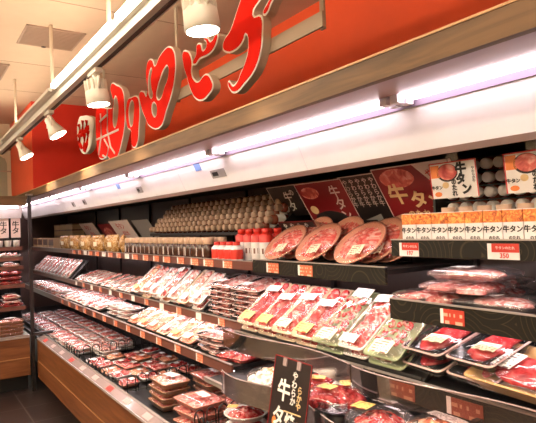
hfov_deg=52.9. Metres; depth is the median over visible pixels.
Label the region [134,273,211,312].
display riser
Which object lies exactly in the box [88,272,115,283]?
pack
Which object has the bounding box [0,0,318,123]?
ceiling
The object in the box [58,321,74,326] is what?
pack
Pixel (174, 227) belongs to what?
sauce bottle
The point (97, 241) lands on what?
pouch
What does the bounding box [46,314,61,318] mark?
pack
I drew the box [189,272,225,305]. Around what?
pack
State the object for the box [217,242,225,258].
sauce bottle
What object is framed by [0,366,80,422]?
floor
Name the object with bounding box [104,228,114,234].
photo
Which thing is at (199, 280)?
pack
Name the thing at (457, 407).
price card
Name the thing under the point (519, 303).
pack
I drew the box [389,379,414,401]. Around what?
price card
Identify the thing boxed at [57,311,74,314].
pack
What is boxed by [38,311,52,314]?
pack
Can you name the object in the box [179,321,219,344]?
pack
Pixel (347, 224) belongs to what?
plate
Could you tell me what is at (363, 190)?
card
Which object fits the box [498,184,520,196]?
sauce bottle
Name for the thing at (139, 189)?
data plate
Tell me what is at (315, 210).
photo
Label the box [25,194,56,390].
post
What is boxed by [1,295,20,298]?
tray
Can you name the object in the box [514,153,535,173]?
photo
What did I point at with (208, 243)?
sauce jar
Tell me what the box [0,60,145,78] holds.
trim
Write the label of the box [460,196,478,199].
sauce bottle
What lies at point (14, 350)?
refrigerated case
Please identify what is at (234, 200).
sauce bottle
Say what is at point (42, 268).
pack
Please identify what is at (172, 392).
tray
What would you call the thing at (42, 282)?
pack
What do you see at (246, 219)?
sauce bottle
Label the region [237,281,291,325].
pack
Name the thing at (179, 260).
price card
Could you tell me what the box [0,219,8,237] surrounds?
card
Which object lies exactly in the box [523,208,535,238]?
carton
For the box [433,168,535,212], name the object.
rack
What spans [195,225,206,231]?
sauce bottle
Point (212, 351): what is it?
tray
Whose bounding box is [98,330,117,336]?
pack
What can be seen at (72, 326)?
pack
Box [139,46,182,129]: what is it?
sign letter
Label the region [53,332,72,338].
pack
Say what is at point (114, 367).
pack
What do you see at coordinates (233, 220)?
sauce bottle
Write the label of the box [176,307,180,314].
price card
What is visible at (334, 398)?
bowl
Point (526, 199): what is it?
sauce bottle
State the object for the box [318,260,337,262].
plate stand
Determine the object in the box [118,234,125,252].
pouch
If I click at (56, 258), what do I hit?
pack
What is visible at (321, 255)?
plate stand
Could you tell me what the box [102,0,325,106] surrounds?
bar
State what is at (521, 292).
tray
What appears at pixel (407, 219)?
print
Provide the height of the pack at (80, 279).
0.101 m
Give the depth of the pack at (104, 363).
4.10 m
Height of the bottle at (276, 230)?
0.172 m
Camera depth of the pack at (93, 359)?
4.27 m
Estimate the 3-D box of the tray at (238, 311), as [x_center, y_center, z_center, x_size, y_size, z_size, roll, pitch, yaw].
[-0.040,0.509,2.876,0.225,0.080,0.268,-1,-2,-32]
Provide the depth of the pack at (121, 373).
3.78 m
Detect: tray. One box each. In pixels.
[0,254,19,257]
[0,276,21,279]
[0,317,23,325]
[0,322,24,329]
[0,326,24,333]
[0,330,24,337]
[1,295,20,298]
[95,352,118,357]
[106,303,130,307]
[112,341,132,347]
[117,315,130,319]
[120,345,134,350]
[148,382,190,396]
[148,396,178,411]
[149,371,190,389]
[149,389,176,404]
[173,388,225,411]
[173,404,225,422]
[173,415,226,422]
[190,367,220,384]
[190,369,209,384]
[192,377,218,390]
[192,384,222,394]
[194,326,233,342]
[196,337,226,349]
[197,343,232,355]
[207,287,234,296]
[207,293,235,301]
[208,273,257,290]
[208,288,230,295]
[208,298,234,306]
[208,303,234,312]
[209,308,235,317]
[221,393,233,405]
[230,276,289,294]
[231,291,260,300]
[231,297,253,305]
[232,292,256,299]
[232,302,248,309]
[232,307,244,314]
[401,325,476,360]
[402,353,456,376]
[445,333,535,372]
[446,345,535,386]
[463,343,535,404]
[499,290,533,296]
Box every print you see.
[402,214,415,224]
[416,213,430,223]
[431,213,447,223]
[447,212,464,223]
[464,211,482,222]
[483,210,502,222]
[502,209,523,221]
[523,208,535,221]
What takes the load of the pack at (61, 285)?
on the pack
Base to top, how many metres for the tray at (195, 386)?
0.044 m
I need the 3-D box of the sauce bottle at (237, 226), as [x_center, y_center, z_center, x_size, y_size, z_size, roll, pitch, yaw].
[-0.132,0.091,3.256,0.145,0.057,0.059,-1,-2,-34]
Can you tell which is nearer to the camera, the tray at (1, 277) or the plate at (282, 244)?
the plate at (282, 244)
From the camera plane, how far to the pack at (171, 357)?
4.18 m
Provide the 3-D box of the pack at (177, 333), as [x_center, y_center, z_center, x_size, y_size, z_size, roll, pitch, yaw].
[-0.475,0.702,3.315,0.266,0.132,0.158,-1,-2,-34]
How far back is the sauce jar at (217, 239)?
3.20 m
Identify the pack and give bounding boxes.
[0,252,20,257]
[0,262,19,266]
[0,270,21,274]
[0,274,21,279]
[0,279,21,284]
[0,298,20,303]
[0,301,23,307]
[1,293,20,298]
[26,314,40,319]
[33,280,55,284]
[34,255,48,269]
[34,319,49,323]
[36,321,53,326]
[37,256,51,270]
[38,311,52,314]
[40,256,55,271]
[40,282,64,287]
[40,324,56,328]
[42,312,55,317]
[43,257,58,271]
[43,284,66,288]
[44,326,61,330]
[46,257,62,272]
[46,285,71,289]
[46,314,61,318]
[49,257,65,273]
[49,317,66,320]
[50,329,67,335]
[51,286,77,291]
[53,258,70,274]
[53,319,69,324]
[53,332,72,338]
[54,309,68,312]
[55,288,80,292]
[56,258,73,275]
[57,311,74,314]
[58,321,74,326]
[58,335,79,342]
[60,259,78,276]
[61,313,78,316]
[62,288,89,296]
[62,324,80,329]
[64,259,82,277]
[64,289,91,299]
[64,339,85,346]
[65,315,82,319]
[68,327,85,332]
[70,290,98,300]
[70,343,91,350]
[70,349,91,354]
[71,317,86,322]
[73,329,91,335]
[74,292,101,302]
[75,269,101,279]
[75,319,93,324]
[77,270,107,281]
[78,332,98,339]
[79,293,107,303]
[80,322,98,326]
[82,294,114,305]
[83,271,110,281]
[84,336,106,342]
[86,324,104,329]
[86,356,104,365]
[87,340,111,348]
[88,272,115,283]
[88,296,119,308]
[91,327,112,332]
[93,272,121,284]
[93,298,126,310]
[93,359,113,368]
[94,344,120,353]
[95,347,121,357]
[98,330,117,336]
[100,274,130,286]
[101,365,122,375]
[104,352,124,360]
[105,275,134,287]
[105,333,125,340]
[106,301,131,307]
[106,369,131,379]
[107,306,118,311]
[107,310,117,315]
[109,276,142,289]
[110,338,134,347]
[112,357,130,366]
[114,341,134,350]
[116,304,144,311]
[116,310,141,315]
[116,314,132,319]
[116,376,139,387]
[117,278,140,290]
[118,360,141,370]
[124,285,133,292]
[124,350,140,359]
[128,306,158,323]
[128,366,148,376]
[130,353,151,361]
[131,264,162,292]
[136,309,168,326]
[136,370,157,380]
[139,266,170,293]
[139,346,160,353]
[140,359,160,368]
[142,293,151,297]
[146,311,179,330]
[147,361,170,371]
[148,267,179,294]
[149,351,167,359]
[156,267,190,298]
[156,315,190,334]
[157,368,179,374]
[158,354,178,362]
[159,297,170,302]
[167,269,200,299]
[167,318,204,338]
[167,360,187,369]
[176,269,214,303]
[177,363,201,373]
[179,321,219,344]
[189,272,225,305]
[191,275,229,310]
[215,349,260,363]
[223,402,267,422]
[225,417,266,422]
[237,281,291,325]
[241,324,258,331]
[253,283,310,329]
[258,328,277,336]
[271,285,331,334]
[276,333,297,341]
[290,288,351,340]
[295,338,317,347]
[311,288,380,346]
[316,343,348,354]
[337,293,397,351]
[342,348,368,359]
[362,317,426,361]
[368,324,435,370]
[392,287,463,304]
[418,279,515,295]
[427,265,524,282]
[445,275,535,286]
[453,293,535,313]
[499,286,534,296]
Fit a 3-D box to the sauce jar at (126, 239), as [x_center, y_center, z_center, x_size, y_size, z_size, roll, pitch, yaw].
[-1.111,0.275,4.323,0.078,0.128,0.078,-2,-1,-14]
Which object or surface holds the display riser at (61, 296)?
on the refrigerated case at (465, 88)
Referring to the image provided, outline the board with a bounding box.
[0,157,7,195]
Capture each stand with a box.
[282,255,322,260]
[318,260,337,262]
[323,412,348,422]
[363,257,412,265]
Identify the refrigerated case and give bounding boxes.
[0,196,30,392]
[17,0,535,422]
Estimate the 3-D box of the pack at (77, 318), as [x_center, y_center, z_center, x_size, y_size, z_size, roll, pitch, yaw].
[-2.148,1.228,6.131,0.158,0.036,0.208,-1,-2,-28]
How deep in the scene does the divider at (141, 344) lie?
4.52 m
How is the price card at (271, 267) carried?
attached to the refrigerated case at (465, 88)
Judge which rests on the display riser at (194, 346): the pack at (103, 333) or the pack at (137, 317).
the pack at (137, 317)
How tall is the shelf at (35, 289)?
0.018 m
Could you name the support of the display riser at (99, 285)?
on the refrigerated case at (465, 88)
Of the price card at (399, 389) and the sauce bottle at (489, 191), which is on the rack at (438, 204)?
the sauce bottle at (489, 191)
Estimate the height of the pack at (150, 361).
0.045 m
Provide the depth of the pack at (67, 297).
5.44 m
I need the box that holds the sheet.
[131,219,158,236]
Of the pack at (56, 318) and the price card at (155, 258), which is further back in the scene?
the pack at (56, 318)
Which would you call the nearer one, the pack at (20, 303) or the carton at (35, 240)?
the pack at (20, 303)
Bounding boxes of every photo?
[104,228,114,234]
[301,188,318,198]
[311,206,318,213]
[317,211,348,222]
[368,214,383,220]
[379,169,413,187]
[437,164,457,181]
[438,164,456,179]
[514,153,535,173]
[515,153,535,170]
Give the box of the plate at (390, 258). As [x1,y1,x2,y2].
[377,213,411,262]
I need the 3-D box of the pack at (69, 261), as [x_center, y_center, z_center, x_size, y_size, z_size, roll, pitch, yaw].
[-2.347,0.648,6.247,0.188,0.198,0.163,-1,-2,-34]
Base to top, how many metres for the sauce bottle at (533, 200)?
0.047 m
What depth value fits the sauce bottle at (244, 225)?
3.15 m
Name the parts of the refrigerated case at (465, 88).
panel, kick panel, kick trim, kick panel, price rail, acrylic guard, air panel, acrylic guard, panel, acrylic guard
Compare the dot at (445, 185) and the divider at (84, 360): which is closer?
the dot at (445, 185)
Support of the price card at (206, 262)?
attached to the refrigerated case at (465, 88)
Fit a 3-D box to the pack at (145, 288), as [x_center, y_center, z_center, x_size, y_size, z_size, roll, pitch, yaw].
[-0.833,0.505,3.982,0.201,0.185,0.163,-1,-2,-34]
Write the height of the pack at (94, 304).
0.084 m
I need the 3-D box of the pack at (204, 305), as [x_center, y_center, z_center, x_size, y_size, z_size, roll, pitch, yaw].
[-0.347,0.495,3.296,0.227,0.201,0.138,-1,-2,-34]
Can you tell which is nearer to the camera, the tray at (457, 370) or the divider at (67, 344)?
the tray at (457, 370)
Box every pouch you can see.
[59,235,69,248]
[69,235,79,249]
[79,235,91,249]
[91,235,104,250]
[105,234,119,251]
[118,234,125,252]
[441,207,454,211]
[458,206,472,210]
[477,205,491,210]
[496,204,511,209]
[517,203,533,208]
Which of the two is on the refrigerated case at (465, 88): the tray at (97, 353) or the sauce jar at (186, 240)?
the sauce jar at (186, 240)
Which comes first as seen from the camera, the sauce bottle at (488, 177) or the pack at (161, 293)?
the sauce bottle at (488, 177)
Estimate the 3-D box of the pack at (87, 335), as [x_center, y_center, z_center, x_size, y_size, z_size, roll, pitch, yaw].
[-1.711,1.188,5.143,0.158,0.036,0.208,-1,-2,-31]
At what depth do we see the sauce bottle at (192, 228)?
3.72 m
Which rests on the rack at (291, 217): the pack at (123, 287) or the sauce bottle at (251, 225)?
the sauce bottle at (251, 225)
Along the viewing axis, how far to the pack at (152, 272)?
4.12 m
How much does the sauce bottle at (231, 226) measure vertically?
0.057 m
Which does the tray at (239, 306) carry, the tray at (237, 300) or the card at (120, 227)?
the tray at (237, 300)
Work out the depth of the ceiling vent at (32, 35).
3.66 m
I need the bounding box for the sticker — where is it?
[193,163,201,170]
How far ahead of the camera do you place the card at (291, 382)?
1.82 m
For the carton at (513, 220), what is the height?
0.098 m
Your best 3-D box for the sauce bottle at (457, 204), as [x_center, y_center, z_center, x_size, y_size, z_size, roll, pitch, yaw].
[0.729,-0.013,1.995,0.155,0.047,0.049,-1,-2,-34]
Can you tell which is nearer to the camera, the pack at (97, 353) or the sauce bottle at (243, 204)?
the sauce bottle at (243, 204)
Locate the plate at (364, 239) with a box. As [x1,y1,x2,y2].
[333,221,386,263]
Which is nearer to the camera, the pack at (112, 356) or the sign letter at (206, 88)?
the sign letter at (206, 88)
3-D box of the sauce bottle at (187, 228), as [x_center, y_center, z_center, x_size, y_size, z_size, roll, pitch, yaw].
[-0.514,0.119,3.828,0.145,0.057,0.059,-1,-2,-34]
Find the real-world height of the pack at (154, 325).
0.133 m
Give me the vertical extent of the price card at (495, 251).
0.046 m
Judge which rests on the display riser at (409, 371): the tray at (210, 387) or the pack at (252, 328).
the pack at (252, 328)
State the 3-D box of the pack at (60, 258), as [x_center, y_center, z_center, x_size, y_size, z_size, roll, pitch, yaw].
[-2.663,0.672,6.720,0.188,0.198,0.163,-1,-2,-34]
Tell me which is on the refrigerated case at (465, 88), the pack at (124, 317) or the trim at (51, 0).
the pack at (124, 317)
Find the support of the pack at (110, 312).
on the refrigerated case at (465, 88)
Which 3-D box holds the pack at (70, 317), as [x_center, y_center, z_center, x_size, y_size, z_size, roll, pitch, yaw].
[-2.270,1.237,6.313,0.158,0.036,0.208,-1,-2,-37]
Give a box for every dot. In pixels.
[443,182,448,188]
[510,186,519,190]
[520,174,528,180]
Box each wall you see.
[0,124,11,195]
[10,101,131,195]
[131,0,508,149]
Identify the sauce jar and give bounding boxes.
[125,238,128,252]
[128,238,131,252]
[132,238,135,252]
[136,238,139,253]
[140,238,143,253]
[144,238,148,253]
[148,238,152,253]
[153,238,157,254]
[157,238,162,254]
[162,238,167,254]
[167,237,177,255]
[172,237,182,255]
[178,237,188,255]
[183,237,194,256]
[189,237,200,256]
[195,237,206,257]
[202,237,213,257]
[215,237,226,241]
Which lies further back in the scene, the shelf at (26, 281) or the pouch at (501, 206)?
the shelf at (26, 281)
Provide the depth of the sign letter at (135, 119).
3.66 m
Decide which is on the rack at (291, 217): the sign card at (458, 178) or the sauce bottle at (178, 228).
the sauce bottle at (178, 228)
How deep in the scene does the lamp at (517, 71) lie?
1.86 m
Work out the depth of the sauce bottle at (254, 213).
3.19 m
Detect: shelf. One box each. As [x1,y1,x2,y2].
[23,279,65,284]
[33,283,80,290]
[100,302,150,319]
[195,347,273,369]
[210,363,421,422]
[275,256,473,274]
[398,407,441,419]
[425,374,535,412]
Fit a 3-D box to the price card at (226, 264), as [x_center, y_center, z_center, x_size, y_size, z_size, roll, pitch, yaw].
[-0.217,0.284,2.885,0.002,0.038,0.100,-1,-2,-34]
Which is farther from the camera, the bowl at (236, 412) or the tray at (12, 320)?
the tray at (12, 320)
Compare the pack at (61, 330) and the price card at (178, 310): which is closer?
the price card at (178, 310)
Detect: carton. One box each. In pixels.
[33,238,37,246]
[38,238,42,246]
[43,238,47,246]
[48,238,60,247]
[402,214,416,238]
[416,213,431,238]
[431,212,448,238]
[447,211,465,238]
[464,210,483,238]
[483,209,503,238]
[502,208,524,238]
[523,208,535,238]
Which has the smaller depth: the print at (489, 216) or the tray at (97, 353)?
the print at (489, 216)
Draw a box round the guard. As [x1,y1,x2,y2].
[320,414,333,422]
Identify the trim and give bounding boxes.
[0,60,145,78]
[51,0,227,33]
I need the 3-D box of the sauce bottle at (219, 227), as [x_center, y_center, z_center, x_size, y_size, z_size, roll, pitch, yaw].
[-0.259,0.101,3.447,0.145,0.057,0.059,-1,-2,-34]
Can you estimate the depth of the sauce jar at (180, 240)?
3.44 m
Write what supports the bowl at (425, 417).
on the refrigerated case at (465, 88)
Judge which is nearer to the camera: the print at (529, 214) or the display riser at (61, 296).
the print at (529, 214)
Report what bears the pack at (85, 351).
on the refrigerated case at (465, 88)
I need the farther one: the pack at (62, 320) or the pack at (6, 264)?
the pack at (62, 320)
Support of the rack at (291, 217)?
on the refrigerated case at (465, 88)
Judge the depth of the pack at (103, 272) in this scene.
5.39 m
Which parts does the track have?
hanger rod, hanger rod, hanger rod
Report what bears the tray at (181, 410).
on the tray at (179, 419)
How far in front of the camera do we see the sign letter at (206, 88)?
2.83 m
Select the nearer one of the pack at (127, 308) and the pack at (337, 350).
the pack at (337, 350)
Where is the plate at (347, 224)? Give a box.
[322,216,363,260]
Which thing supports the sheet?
on the refrigerated case at (465, 88)
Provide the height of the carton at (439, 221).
0.098 m
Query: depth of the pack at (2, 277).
5.47 m
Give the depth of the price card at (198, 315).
3.18 m
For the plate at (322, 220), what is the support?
on the refrigerated case at (465, 88)
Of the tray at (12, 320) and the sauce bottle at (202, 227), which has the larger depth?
the tray at (12, 320)
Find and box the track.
[0,0,178,154]
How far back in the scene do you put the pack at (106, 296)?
4.90 m
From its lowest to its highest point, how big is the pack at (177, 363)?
0.045 m
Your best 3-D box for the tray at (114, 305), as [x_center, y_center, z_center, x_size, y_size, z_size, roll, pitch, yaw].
[-1.208,0.759,4.369,0.154,0.016,0.204,-1,-2,-35]
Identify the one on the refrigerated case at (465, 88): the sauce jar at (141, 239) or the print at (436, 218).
the sauce jar at (141, 239)
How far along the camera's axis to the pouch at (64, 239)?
6.16 m
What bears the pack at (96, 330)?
on the pack
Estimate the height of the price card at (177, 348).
0.042 m
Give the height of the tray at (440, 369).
0.110 m
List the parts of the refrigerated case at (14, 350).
panel, air panel, rail, kick panel, kick panel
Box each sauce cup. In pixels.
[4,239,11,246]
[12,239,19,246]
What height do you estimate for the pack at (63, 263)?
0.198 m
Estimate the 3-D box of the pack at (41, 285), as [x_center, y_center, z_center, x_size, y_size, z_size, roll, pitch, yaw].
[-2.606,0.885,6.501,0.258,0.043,0.163,-1,-2,-38]
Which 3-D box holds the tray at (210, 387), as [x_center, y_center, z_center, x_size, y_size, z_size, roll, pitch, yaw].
[-0.338,1.036,3.273,0.178,0.044,0.238,-1,-2,-29]
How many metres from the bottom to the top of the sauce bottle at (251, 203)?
0.057 m
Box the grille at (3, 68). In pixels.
[0,65,6,77]
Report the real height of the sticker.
0.046 m
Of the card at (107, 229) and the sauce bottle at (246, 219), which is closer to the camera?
the sauce bottle at (246, 219)
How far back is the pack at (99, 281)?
5.07 m
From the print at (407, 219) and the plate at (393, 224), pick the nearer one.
the print at (407, 219)
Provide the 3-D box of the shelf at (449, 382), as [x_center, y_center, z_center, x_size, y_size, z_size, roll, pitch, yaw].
[0.861,0.529,1.667,0.643,0.018,0.894,-1,-2,-34]
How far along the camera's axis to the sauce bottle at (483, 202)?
1.87 m
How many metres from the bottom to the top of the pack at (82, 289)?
0.084 m
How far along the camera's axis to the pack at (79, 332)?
5.30 m
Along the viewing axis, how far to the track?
2.69 m
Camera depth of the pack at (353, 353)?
1.94 m
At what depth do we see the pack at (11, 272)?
5.46 m
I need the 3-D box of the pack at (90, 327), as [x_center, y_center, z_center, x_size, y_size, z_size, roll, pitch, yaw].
[-1.788,1.201,5.591,0.158,0.036,0.208,-1,-2,-33]
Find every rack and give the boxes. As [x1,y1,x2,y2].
[150,213,309,241]
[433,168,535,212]
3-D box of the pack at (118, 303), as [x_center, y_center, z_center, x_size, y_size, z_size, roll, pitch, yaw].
[-1.209,0.750,4.370,0.158,0.034,0.208,-1,-2,-35]
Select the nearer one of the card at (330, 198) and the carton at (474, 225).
the carton at (474, 225)
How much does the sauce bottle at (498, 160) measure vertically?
0.047 m
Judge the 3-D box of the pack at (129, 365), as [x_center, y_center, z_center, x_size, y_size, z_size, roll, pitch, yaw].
[-1.036,1.153,4.050,0.133,0.047,0.163,-1,-2,-38]
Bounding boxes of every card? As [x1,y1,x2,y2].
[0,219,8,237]
[11,218,20,237]
[79,223,100,237]
[98,224,116,235]
[105,385,114,391]
[108,220,138,237]
[122,397,131,404]
[132,254,137,259]
[140,331,144,338]
[142,412,152,420]
[153,256,158,261]
[156,337,161,345]
[163,256,169,262]
[174,344,180,353]
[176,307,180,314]
[177,257,183,263]
[191,258,198,264]
[196,312,201,319]
[196,353,202,362]
[203,259,213,266]
[218,318,224,326]
[223,261,231,267]
[266,183,309,215]
[266,263,278,272]
[267,354,312,422]
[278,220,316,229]
[294,178,359,222]
[298,265,312,276]
[337,173,393,222]
[370,158,467,216]
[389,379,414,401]
[399,243,418,256]
[428,154,479,198]
[440,308,464,326]
[446,396,483,422]
[487,243,519,259]
[502,141,535,193]
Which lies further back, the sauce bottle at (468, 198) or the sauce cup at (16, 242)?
the sauce cup at (16, 242)
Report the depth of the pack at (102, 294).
5.04 m
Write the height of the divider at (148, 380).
0.113 m
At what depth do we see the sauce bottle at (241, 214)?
3.32 m
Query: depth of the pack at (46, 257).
7.37 m
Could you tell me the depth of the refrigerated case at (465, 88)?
2.04 m
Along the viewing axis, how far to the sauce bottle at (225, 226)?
3.34 m
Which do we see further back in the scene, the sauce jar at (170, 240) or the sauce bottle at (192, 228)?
the sauce bottle at (192, 228)
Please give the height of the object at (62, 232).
0.074 m
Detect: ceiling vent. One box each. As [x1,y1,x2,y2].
[0,63,9,80]
[16,24,85,50]
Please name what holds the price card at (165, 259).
attached to the refrigerated case at (465, 88)
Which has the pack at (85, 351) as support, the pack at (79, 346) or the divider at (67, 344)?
the pack at (79, 346)
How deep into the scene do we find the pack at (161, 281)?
3.84 m
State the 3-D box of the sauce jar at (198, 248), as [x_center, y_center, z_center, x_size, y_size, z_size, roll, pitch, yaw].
[-0.399,0.222,3.257,0.078,0.128,0.078,-2,-1,1]
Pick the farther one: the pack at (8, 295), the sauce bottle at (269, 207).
the pack at (8, 295)
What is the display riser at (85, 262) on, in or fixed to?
on the refrigerated case at (465, 88)
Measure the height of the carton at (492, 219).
0.098 m
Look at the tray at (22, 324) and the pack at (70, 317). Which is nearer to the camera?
the tray at (22, 324)
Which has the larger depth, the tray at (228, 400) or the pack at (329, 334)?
the tray at (228, 400)
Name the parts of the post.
post, arm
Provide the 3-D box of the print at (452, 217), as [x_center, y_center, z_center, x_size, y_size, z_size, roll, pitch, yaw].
[0.621,0.020,1.726,0.061,0.035,0.062,-1,-2,-34]
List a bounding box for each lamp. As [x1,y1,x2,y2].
[16,137,33,159]
[22,53,535,208]
[44,110,66,139]
[84,67,110,107]
[181,0,220,36]
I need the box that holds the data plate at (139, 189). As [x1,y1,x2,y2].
[136,186,142,192]
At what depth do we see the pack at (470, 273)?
1.72 m
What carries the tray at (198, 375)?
on the tray at (208, 371)
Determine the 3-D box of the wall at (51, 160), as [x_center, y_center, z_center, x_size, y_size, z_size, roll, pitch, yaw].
[-2.654,-0.624,6.755,1.025,0.880,2.580,-1,-2,-34]
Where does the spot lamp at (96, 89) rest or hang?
attached to the track
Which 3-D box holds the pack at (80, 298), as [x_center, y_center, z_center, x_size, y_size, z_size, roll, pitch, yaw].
[-1.717,0.823,5.168,0.253,0.084,0.163,-1,-2,-31]
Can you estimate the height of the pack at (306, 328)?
0.182 m
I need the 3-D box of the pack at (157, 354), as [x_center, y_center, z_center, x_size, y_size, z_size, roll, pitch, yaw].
[-0.887,1.167,4.366,0.133,0.047,0.163,-1,-2,-30]
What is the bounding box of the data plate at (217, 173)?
[210,168,226,178]
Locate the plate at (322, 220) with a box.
[313,216,332,224]
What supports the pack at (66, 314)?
on the pack
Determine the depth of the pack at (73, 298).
5.32 m
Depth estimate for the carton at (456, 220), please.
1.71 m
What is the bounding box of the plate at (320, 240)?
[295,222,341,261]
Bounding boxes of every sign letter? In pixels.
[77,115,96,153]
[96,82,129,159]
[126,95,145,147]
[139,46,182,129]
[182,33,225,101]
[223,0,282,93]
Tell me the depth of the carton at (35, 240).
7.30 m
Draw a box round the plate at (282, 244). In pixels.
[264,224,306,259]
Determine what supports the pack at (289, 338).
on the display riser at (409, 371)
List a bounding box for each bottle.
[172,226,182,232]
[176,225,186,232]
[181,225,190,231]
[185,225,195,231]
[190,225,200,231]
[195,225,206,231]
[200,224,211,231]
[205,224,217,231]
[211,224,223,231]
[211,242,219,258]
[216,223,228,231]
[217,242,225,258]
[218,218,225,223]
[222,223,234,231]
[224,242,232,259]
[226,212,233,218]
[228,223,237,230]
[230,217,237,223]
[230,242,242,259]
[231,197,242,202]
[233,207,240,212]
[234,222,242,229]
[235,229,244,259]
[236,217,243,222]
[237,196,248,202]
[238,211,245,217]
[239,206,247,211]
[241,201,248,206]
[241,222,249,228]
[243,216,250,222]
[243,229,252,260]
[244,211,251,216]
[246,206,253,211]
[247,200,255,206]
[248,222,256,228]
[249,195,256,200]
[249,216,257,222]
[251,210,259,216]
[251,228,261,260]
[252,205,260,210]
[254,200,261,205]
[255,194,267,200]
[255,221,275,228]
[256,215,264,222]
[258,209,266,216]
[259,204,267,210]
[259,228,272,259]
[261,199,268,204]
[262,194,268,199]
[264,214,288,224]
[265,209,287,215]
[266,203,274,209]
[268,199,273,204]
[272,228,284,259]
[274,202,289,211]
[448,202,462,211]
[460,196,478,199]
[460,201,476,210]
[472,186,492,198]
[473,200,493,210]
[476,159,486,170]
[478,172,490,184]
[480,157,501,169]
[482,171,504,183]
[484,185,505,197]
[486,199,507,209]
[493,156,503,167]
[495,170,505,182]
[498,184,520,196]
[501,198,522,208]
[514,192,535,195]
[515,197,535,207]
[531,198,535,207]
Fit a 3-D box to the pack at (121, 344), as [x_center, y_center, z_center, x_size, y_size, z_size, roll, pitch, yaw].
[-1.276,1.142,4.699,0.168,0.050,0.208,-1,-2,-35]
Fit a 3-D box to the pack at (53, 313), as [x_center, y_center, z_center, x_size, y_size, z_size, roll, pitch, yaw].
[-2.659,1.258,6.563,0.158,0.036,0.208,-1,-2,-31]
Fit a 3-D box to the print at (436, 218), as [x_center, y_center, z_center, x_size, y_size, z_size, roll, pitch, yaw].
[0.585,0.022,1.780,0.061,0.035,0.062,-1,-2,-34]
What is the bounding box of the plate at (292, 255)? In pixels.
[283,221,320,258]
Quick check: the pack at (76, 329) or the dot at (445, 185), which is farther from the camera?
the pack at (76, 329)
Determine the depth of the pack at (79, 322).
5.96 m
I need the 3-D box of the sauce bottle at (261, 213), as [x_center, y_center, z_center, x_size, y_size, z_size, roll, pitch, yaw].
[0.010,0.016,3.170,0.145,0.057,0.059,-1,-2,-34]
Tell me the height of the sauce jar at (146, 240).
0.128 m
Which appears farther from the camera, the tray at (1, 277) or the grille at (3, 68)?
the tray at (1, 277)
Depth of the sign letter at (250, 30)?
2.43 m
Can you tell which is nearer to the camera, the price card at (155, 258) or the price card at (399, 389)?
the price card at (399, 389)
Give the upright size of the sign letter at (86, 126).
0.352 m
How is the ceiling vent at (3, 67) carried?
in the ceiling
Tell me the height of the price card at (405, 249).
0.046 m
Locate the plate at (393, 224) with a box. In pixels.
[359,217,402,263]
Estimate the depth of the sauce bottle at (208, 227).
3.53 m
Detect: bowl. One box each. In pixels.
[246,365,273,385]
[309,380,367,414]
[311,372,331,388]
[344,400,413,422]
[405,410,469,422]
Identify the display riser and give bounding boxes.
[36,256,88,279]
[61,296,129,311]
[99,285,136,294]
[126,321,225,348]
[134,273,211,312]
[206,311,235,318]
[240,328,435,381]
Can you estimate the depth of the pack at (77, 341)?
4.86 m
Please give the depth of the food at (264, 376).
2.19 m
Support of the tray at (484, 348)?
on the tray at (457, 370)
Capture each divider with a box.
[65,341,79,357]
[82,355,122,388]
[83,337,157,359]
[126,362,207,391]
[194,400,267,422]
[194,414,208,422]
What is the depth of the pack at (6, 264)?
5.48 m
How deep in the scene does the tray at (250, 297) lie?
2.84 m
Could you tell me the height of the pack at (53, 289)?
0.043 m
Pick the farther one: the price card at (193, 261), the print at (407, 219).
the price card at (193, 261)
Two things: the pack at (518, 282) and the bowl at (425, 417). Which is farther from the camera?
the pack at (518, 282)
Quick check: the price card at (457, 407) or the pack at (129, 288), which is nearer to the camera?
the price card at (457, 407)
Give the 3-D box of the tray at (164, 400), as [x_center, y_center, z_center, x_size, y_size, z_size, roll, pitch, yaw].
[-0.587,1.085,3.193,0.178,0.044,0.238,-1,-2,-32]
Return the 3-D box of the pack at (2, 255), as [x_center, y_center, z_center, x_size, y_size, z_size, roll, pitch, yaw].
[-2.677,0.448,5.567,0.208,0.050,0.168,-1,-2,-34]
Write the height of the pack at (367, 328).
0.182 m
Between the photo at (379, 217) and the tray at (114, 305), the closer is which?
the photo at (379, 217)

